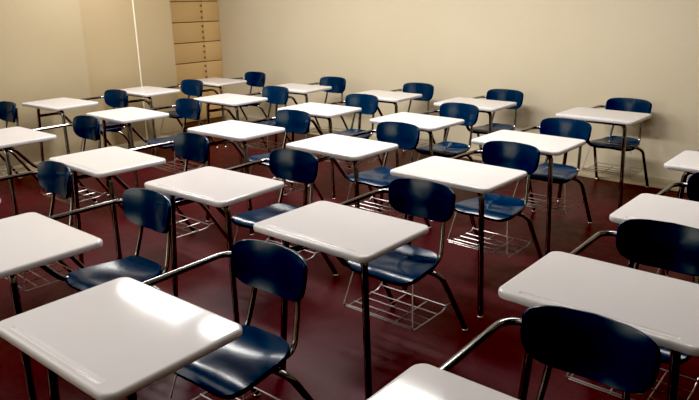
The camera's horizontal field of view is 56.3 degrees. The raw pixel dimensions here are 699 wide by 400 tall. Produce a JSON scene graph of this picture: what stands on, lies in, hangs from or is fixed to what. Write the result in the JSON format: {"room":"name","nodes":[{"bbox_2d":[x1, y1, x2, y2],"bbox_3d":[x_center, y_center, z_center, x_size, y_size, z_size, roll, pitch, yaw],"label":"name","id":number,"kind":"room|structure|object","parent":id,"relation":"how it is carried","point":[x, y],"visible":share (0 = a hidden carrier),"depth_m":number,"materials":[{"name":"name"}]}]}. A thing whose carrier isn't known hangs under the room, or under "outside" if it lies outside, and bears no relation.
{"room":"classroom","nodes":[
{"label":"classroom","id":0,"kind":"room"},
{"bbox_2d":[0,0,97,168],"bbox_3d":[-5.431,-0.977,4.055,0.280,2.950,7.860,13,22,38],"label":"wall","id":1,"kind":"structure","parent":0,"point":[43,55],"depth_m":6.63,"materials":[{"name":"beige paint"}]},
{"bbox_2d":[0,160,48,176],"bbox_3d":[-5.228,0.392,4.453,0.028,0.095,7.660,13,22,38],"label":"baseboard","id":2,"kind":"structure","parent":1,"relation":"attached to","point":[22,170],"depth_m":6.63,"materials":[{"name":"beige"}]},
{"bbox_2d":[79,0,181,147],"bbox_3d":[-2.569,-2.040,7.374,0.230,2.950,1.160,13,22,38],"label":"wall panel","id":3,"kind":"object","parent":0,"point":[108,28],"visible":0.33,"depth_m":7.42,"materials":[{"name":"beige paint"}]},
{"bbox_2d":[132,0,147,138],"bbox_3d":[-2.422,-2.085,7.341,0.020,2.850,0.019,13,22,38],"label":"trim","id":4,"kind":"structure","parent":3,"relation":"attached to","point":[132,0],"depth_m":7.47,"materials":[{"name":"beige paint"}]},
{"bbox_2d":[116,134,175,147],"bbox_3d":[-2.444,-0.655,7.720,0.028,0.095,1.145,13,22,38],"label":"baseboard","id":5,"kind":"structure","parent":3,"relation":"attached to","point":[137,144],"depth_m":7.67,"materials":[{"name":"beige"}]},
{"bbox_2d":[0,120,698,399],"bbox_3d":[-1.077,0.976,2.679,11.800,0.100,10.490,13,22,38],"label":"floor","id":6,"kind":"structure","parent":0,"point":[327,360],"depth_m":3.94,"materials":[{"name":"red plastic"}]},
{"bbox_2d":[0,101,37,180],"bbox_3d":[-3.379,-0.435,5.863,0.622,0.794,1.006,13,22,38],"label":"school desk","id":7,"kind":"object","parent":6,"relation":"on","point":[8,110],"visible":0.69,"depth_m":6.07,"materials":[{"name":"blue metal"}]},
{"bbox_2d":[0,161,24,174],"bbox_3d":[-3.288,-0.389,6.053,0.442,0.230,0.351,13,22,38],"label":"basket","id":8,"kind":"object","parent":7,"relation":"on","point":[21,162],"depth_m":6.04,"materials":[{"name":"silver metal"}]},
{"bbox_2d":[0,161,85,291],"bbox_3d":[-1.886,0.261,3.522,0.622,0.794,1.006,14,23,40],"label":"school desk","id":9,"kind":"object","parent":6,"relation":"on","point":[55,177],"visible":0.49,"depth_m":3.73,"materials":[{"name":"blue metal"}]},
{"bbox_2d":[4,261,73,291],"bbox_3d":[-1.788,0.308,3.709,0.442,0.230,0.351,14,23,40],"label":"basket","id":10,"kind":"object","parent":9,"relation":"on","point":[24,273],"depth_m":3.63,"materials":[{"name":"silver metal"}]},
{"bbox_2d":[0,115,122,215],"bbox_3d":[-2.301,-0.195,5.026,0.622,0.794,1.006,13,22,38],"label":"school desk","id":11,"kind":"object","parent":6,"relation":"on","point":[85,127],"visible":0.57,"depth_m":5.00,"materials":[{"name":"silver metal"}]},
{"bbox_2d":[41,184,107,203],"bbox_3d":[-2.211,-0.149,5.216,0.442,0.230,0.351,13,22,38],"label":"basket","id":12,"kind":"object","parent":11,"relation":"on","point":[104,186],"depth_m":5.20,"materials":[{"name":"silver metal"}]},
{"bbox_2d":[22,89,137,161],"bbox_3d":[-2.609,-0.666,6.573,0.622,0.794,1.006,11,21,35],"label":"school desk","id":13,"kind":"object","parent":6,"relation":"on","point":[114,98],"visible":0.62,"depth_m":6.40,"materials":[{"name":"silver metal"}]},
{"bbox_2d":[80,139,130,150],"bbox_3d":[-2.527,-0.621,6.768,0.442,0.230,0.351,11,21,35],"label":"basket","id":14,"kind":"object","parent":13,"relation":"on","point":[128,140],"depth_m":6.81,"materials":[{"name":"silver metal"}]},
{"bbox_2d":[0,188,170,399],"bbox_3d":[-1.175,0.430,2.937,0.622,0.794,1.006,13,22,38],"label":"school desk","id":15,"kind":"object","parent":6,"relation":"on","point":[30,240],"visible":0.78,"depth_m":2.88,"materials":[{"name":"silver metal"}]},
{"bbox_2d":[49,133,233,268],"bbox_3d":[-1.290,0.022,4.271,0.622,0.794,1.006,14,22,39],"label":"school desk","id":16,"kind":"object","parent":6,"relation":"on","point":[108,162],"visible":0.68,"depth_m":4.07,"materials":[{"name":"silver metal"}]},
{"bbox_2d":[145,211,214,237],"bbox_3d":[-1.194,0.069,4.458,0.442,0.230,0.351,14,22,39],"label":"basket","id":17,"kind":"object","parent":16,"relation":"on","point":[209,213],"depth_m":4.43,"materials":[{"name":"silver metal"}]},
{"bbox_2d":[86,98,204,195],"bbox_3d":[-1.714,-0.468,5.886,0.622,0.794,1.006,14,23,40],"label":"school desk","id":18,"kind":"object","parent":6,"relation":"on","point":[188,108],"visible":0.66,"depth_m":5.77,"materials":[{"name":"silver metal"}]},
{"bbox_2d":[151,148,204,173],"bbox_3d":[-1.616,-0.421,6.072,0.442,0.230,0.351,14,23,40],"label":"basket","id":19,"kind":"object","parent":18,"relation":"on","point":[179,158],"depth_m":6.05,"materials":[{"name":"silver metal"}]},
{"bbox_2d":[0,239,313,399],"bbox_3d":[-0.504,0.639,2.224,0.622,0.794,1.006,13,22,37],"label":"school desk","id":20,"kind":"object","parent":6,"relation":"on","point":[114,339],"visible":1,"depth_m":1.99,"materials":[{"name":"white plastic"}]},
{"bbox_2d":[170,375,279,399],"bbox_3d":[-0.415,0.685,2.415,0.442,0.230,0.351,13,22,37],"label":"basket","id":21,"kind":"object","parent":20,"relation":"on","point":[257,389],"depth_m":2.51,"materials":[{"name":"silver metal"}]},
{"bbox_2d":[119,79,217,156],"bbox_3d":[-2.019,-0.916,7.360,0.622,0.794,1.006,12,21,36],"label":"school desk","id":22,"kind":"object","parent":6,"relation":"on","point":[190,87],"visible":0.6,"depth_m":7.26,"materials":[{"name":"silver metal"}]},
{"bbox_2d":[160,118,186,135],"bbox_3d":[-1.932,-0.871,7.552,0.442,0.230,0.351,12,21,36],"label":"basket","id":23,"kind":"object","parent":22,"relation":"on","point":[179,121],"depth_m":7.62,"materials":[{"name":"silver metal"}]},
{"bbox_2d":[170,0,225,127],"bbox_3d":[-2.432,-2.384,8.825,0.598,2.750,1.232,13,22,38],"label":"tall cabinet","id":24,"kind":"object","parent":6,"relation":"on","point":[195,23],"visible":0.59,"depth_m":8.89,"materials":[{"name":"brown wood"}]},
{"bbox_2d":[196,71,266,146],"bbox_3d":[-1.407,-1.153,8.098,0.622,0.794,1.006,13,22,38],"label":"school desk","id":25,"kind":"object","parent":6,"relation":"on","point":[256,79],"visible":0.56,"depth_m":8.06,"materials":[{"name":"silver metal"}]},
{"bbox_2d":[226,106,258,121],"bbox_3d":[-1.314,-1.106,8.287,0.442,0.230,0.351,13,22,38],"label":"basket","id":26,"kind":"object","parent":25,"relation":"on","point":[242,110],"depth_m":8.41,"materials":[{"name":"silver metal"}]},
{"bbox_2d":[144,149,338,323],"bbox_3d":[-0.535,0.179,3.723,0.622,0.794,1.006,12,21,36],"label":"school desk","id":27,"kind":"object","parent":6,"relation":"on","point":[216,187],"visible":0.75,"depth_m":3.52,"materials":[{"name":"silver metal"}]},
{"bbox_2d":[233,226,319,260],"bbox_3d":[-0.449,0.225,3.915,0.442,0.230,0.351,12,21,36],"label":"basket","id":28,"kind":"object","parent":27,"relation":"on","point":[269,237],"depth_m":3.94,"materials":[{"name":"silver metal"}]},
{"bbox_2d":[193,86,290,172],"bbox_3d":[-0.984,-0.722,6.677,0.622,0.794,1.006,13,22,38],"label":"school desk","id":29,"kind":"object","parent":6,"relation":"on","point":[270,94],"visible":0.66,"depth_m":6.58,"materials":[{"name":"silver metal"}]},
{"bbox_2d":[241,136,285,151],"bbox_3d":[-0.894,-0.676,6.867,0.442,0.230,0.351,13,22,38],"label":"basket","id":30,"kind":"object","parent":29,"relation":"on","point":[254,147],"depth_m":6.86,"materials":[{"name":"silver metal"}]},
{"bbox_2d":[187,109,324,235],"bbox_3d":[-0.668,-0.262,5.163,0.622,0.794,1.006,13,22,37],"label":"school desk","id":31,"kind":"object","parent":6,"relation":"on","point":[287,120],"visible":0.64,"depth_m":5.01,"materials":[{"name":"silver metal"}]},
{"bbox_2d":[250,165,309,195],"bbox_3d":[-0.578,-0.216,5.354,0.442,0.230,0.351,13,22,37],"label":"basket","id":32,"kind":"object","parent":31,"relation":"on","point":[275,177],"depth_m":5.33,"materials":[{"name":"silver metal"}]},
{"bbox_2d":[275,76,348,148],"bbox_3d":[-0.391,-0.962,7.427,0.622,0.794,1.006,12,21,36],"label":"school desk","id":33,"kind":"object","parent":6,"relation":"on","point":[328,84],"visible":0.45,"depth_m":7.49,"materials":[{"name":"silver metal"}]},
{"bbox_2d":[310,122,344,133],"bbox_3d":[-0.307,-0.917,7.621,0.442,0.230,0.351,12,21,36],"label":"basket","id":34,"kind":"object","parent":33,"relation":"on","point":[318,124],"depth_m":7.64,"materials":[{"name":"silver metal"}]},
{"bbox_2d":[277,93,381,198],"bbox_3d":[-0.087,-0.530,6.007,0.622,0.794,1.006,12,22,37],"label":"school desk","id":35,"kind":"object","parent":6,"relation":"on","point":[367,104],"visible":0.6,"depth_m":5.97,"materials":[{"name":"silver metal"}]},
{"bbox_2d":[325,157,377,166],"bbox_3d":[0.001,-0.484,6.198,0.442,0.230,0.351,12,22,37],"label":"basket","id":36,"kind":"object","parent":35,"relation":"on","point":[348,163],"depth_m":6.14,"materials":[{"name":"silver metal"}]},
{"bbox_2d":[286,121,430,228],"bbox_3d":[0.135,-0.091,4.570,0.622,0.794,1.006,14,22,39],"label":"school desk","id":37,"kind":"object","parent":6,"relation":"on","point":[390,135],"visible":0.81,"depth_m":4.48,"materials":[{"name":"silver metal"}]},
{"bbox_2d":[346,183,402,217],"bbox_3d":[0.230,-0.045,4.757,0.442,0.230,0.351,14,22,39],"label":"basket","id":38,"kind":"object","parent":37,"relation":"on","point":[384,186],"depth_m":4.77,"materials":[{"name":"silver metal"}]},
{"bbox_2d":[253,178,467,399],"bbox_3d":[0.142,0.379,3.041,0.622,0.794,1.006,13,22,38],"label":"school desk","id":39,"kind":"object","parent":6,"relation":"on","point":[375,245],"visible":0.98,"depth_m":2.90,"materials":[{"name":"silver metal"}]},
{"bbox_2d":[343,271,450,330],"bbox_3d":[0.234,0.425,3.230,0.442,0.230,0.351,13,22,38],"label":"basket","id":40,"kind":"object","parent":39,"relation":"on","point":[444,283],"depth_m":3.18,"materials":[{"name":"silver metal"}]},
{"bbox_2d":[348,82,435,167],"bbox_3d":[0.526,-0.772,6.766,0.622,0.794,1.006,13,22,37],"label":"school desk","id":41,"kind":"object","parent":6,"relation":"on","point":[413,90],"visible":0.41,"depth_m":6.67,"materials":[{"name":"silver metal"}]},
{"bbox_2d":[369,102,478,221],"bbox_3d":[0.713,-0.355,5.400,0.622,0.794,1.006,14,23,40],"label":"school desk","id":42,"kind":"object","parent":6,"relation":"on","point":[451,114],"visible":0.8,"depth_m":5.38,"materials":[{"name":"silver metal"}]},
{"bbox_2d":[390,141,542,318],"bbox_3d":[0.778,0.114,3.868,0.622,0.794,1.006,14,22,39],"label":"school desk","id":43,"kind":"object","parent":6,"relation":"on","point":[506,162],"visible":0.86,"depth_m":3.80,"materials":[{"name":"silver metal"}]},
{"bbox_2d":[447,212,533,257],"bbox_3d":[0.874,0.161,4.055,0.442,0.230,0.351,14,22,39],"label":"basket","id":44,"kind":"object","parent":43,"relation":"on","point":[474,228],"depth_m":4.01,"materials":[{"name":"silver metal"}]},
{"bbox_2d":[434,89,523,162],"bbox_3d":[1.307,-0.605,6.184,0.622,0.794,1.006,13,22,37],"label":"school desk","id":45,"kind":"object","parent":6,"relation":"on","point":[496,99],"visible":0.72,"depth_m":6.24,"materials":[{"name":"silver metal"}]},
{"bbox_2d":[367,305,660,399],"bbox_3d":[0.456,0.798,1.659,0.622,0.794,1.006,13,22,38],"label":"school desk","id":46,"kind":"object","parent":6,"relation":"on","point":[598,348],"visible":1,"depth_m":1.81,"materials":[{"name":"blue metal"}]},
{"bbox_2d":[471,118,591,254],"bbox_3d":[1.366,-0.125,4.617,0.622,0.794,1.006,14,22,39],"label":"school desk","id":47,"kind":"object","parent":6,"relation":"on","point":[557,136],"visible":0.83,"depth_m":4.61,"materials":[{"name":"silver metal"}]},
{"bbox_2d":[513,180,583,214],"bbox_3d":[1.461,-0.078,4.805,0.442,0.230,0.351,14,22,39],"label":"basket","id":48,"kind":"object","parent":47,"relation":"on","point":[580,182],"depth_m":4.75,"materials":[{"name":"silver metal"}]},
{"bbox_2d":[498,219,698,399],"bbox_3d":[1.034,0.566,2.388,0.622,0.794,1.006,13,22,38],"label":"school desk","id":49,"kind":"object","parent":6,"relation":"on","point":[665,309],"visible":0.79,"depth_m":2.15,"materials":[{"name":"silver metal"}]},
{"bbox_2d":[566,368,698,399],"bbox_3d":[1.127,0.612,2.577,0.442,0.230,0.351,13,22,38],"label":"basket","id":50,"kind":"object","parent":49,"relation":"on","point":[608,392],"depth_m":2.53,"materials":[{"name":"silver metal"}]},
{"bbox_2d":[555,98,651,208],"bbox_3d":[2.214,-0.416,5.521,0.622,0.794,1.006,14,22,39],"label":"school desk","id":51,"kind":"object","parent":6,"relation":"on","point":[622,112],"visible":0.9,"depth_m":5.48,"materials":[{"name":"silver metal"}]},
{"bbox_2d":[582,146,643,177],"bbox_3d":[2.310,-0.369,5.709,0.442,0.230,0.351,14,22,39],"label":"basket","id":52,"kind":"object","parent":51,"relation":"on","point":[641,150],"depth_m":5.67,"materials":[{"name":"silver metal"}]},
{"bbox_2d":[609,172,698,276],"bbox_3d":[1.675,0.344,3.076,0.622,0.794,1.006,14,22,39],"label":"school desk","id":53,"kind":"object","parent":6,"relation":"on","point":[658,207],"visible":0.34,"depth_m":2.90,"materials":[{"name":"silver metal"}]},
{"bbox_2d":[660,150,698,275],"bbox_3d":[2.314,0.076,3.919,0.622,0.794,1.006,13,22,39],"label":"school desk","id":54,"kind":"object","parent":6,"relation":"on","point":[687,161],"visible":0.49,"depth_m":3.69,"materials":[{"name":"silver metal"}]},
{"bbox_2d":[218,0,698,180],"bbox_3d":[2.188,-1.690,6.000,11.800,2.950,0.200,13,22,38],"label":"wall","id":55,"kind":"structure","parent":0,"point":[562,55],"depth_m":6.57,"materials":[{"name":"beige paint"}]},
{"bbox_2d":[225,114,687,192],"bbox_3d":[2.363,-0.247,6.154,10.810,0.095,0.028,13,22,38],"label":"baseboard","id":56,"kind":"structure","parent":55,"relation":"attached to","point":[655,182],"depth_m":6.09,"materials":[{"name":"beige wood"}]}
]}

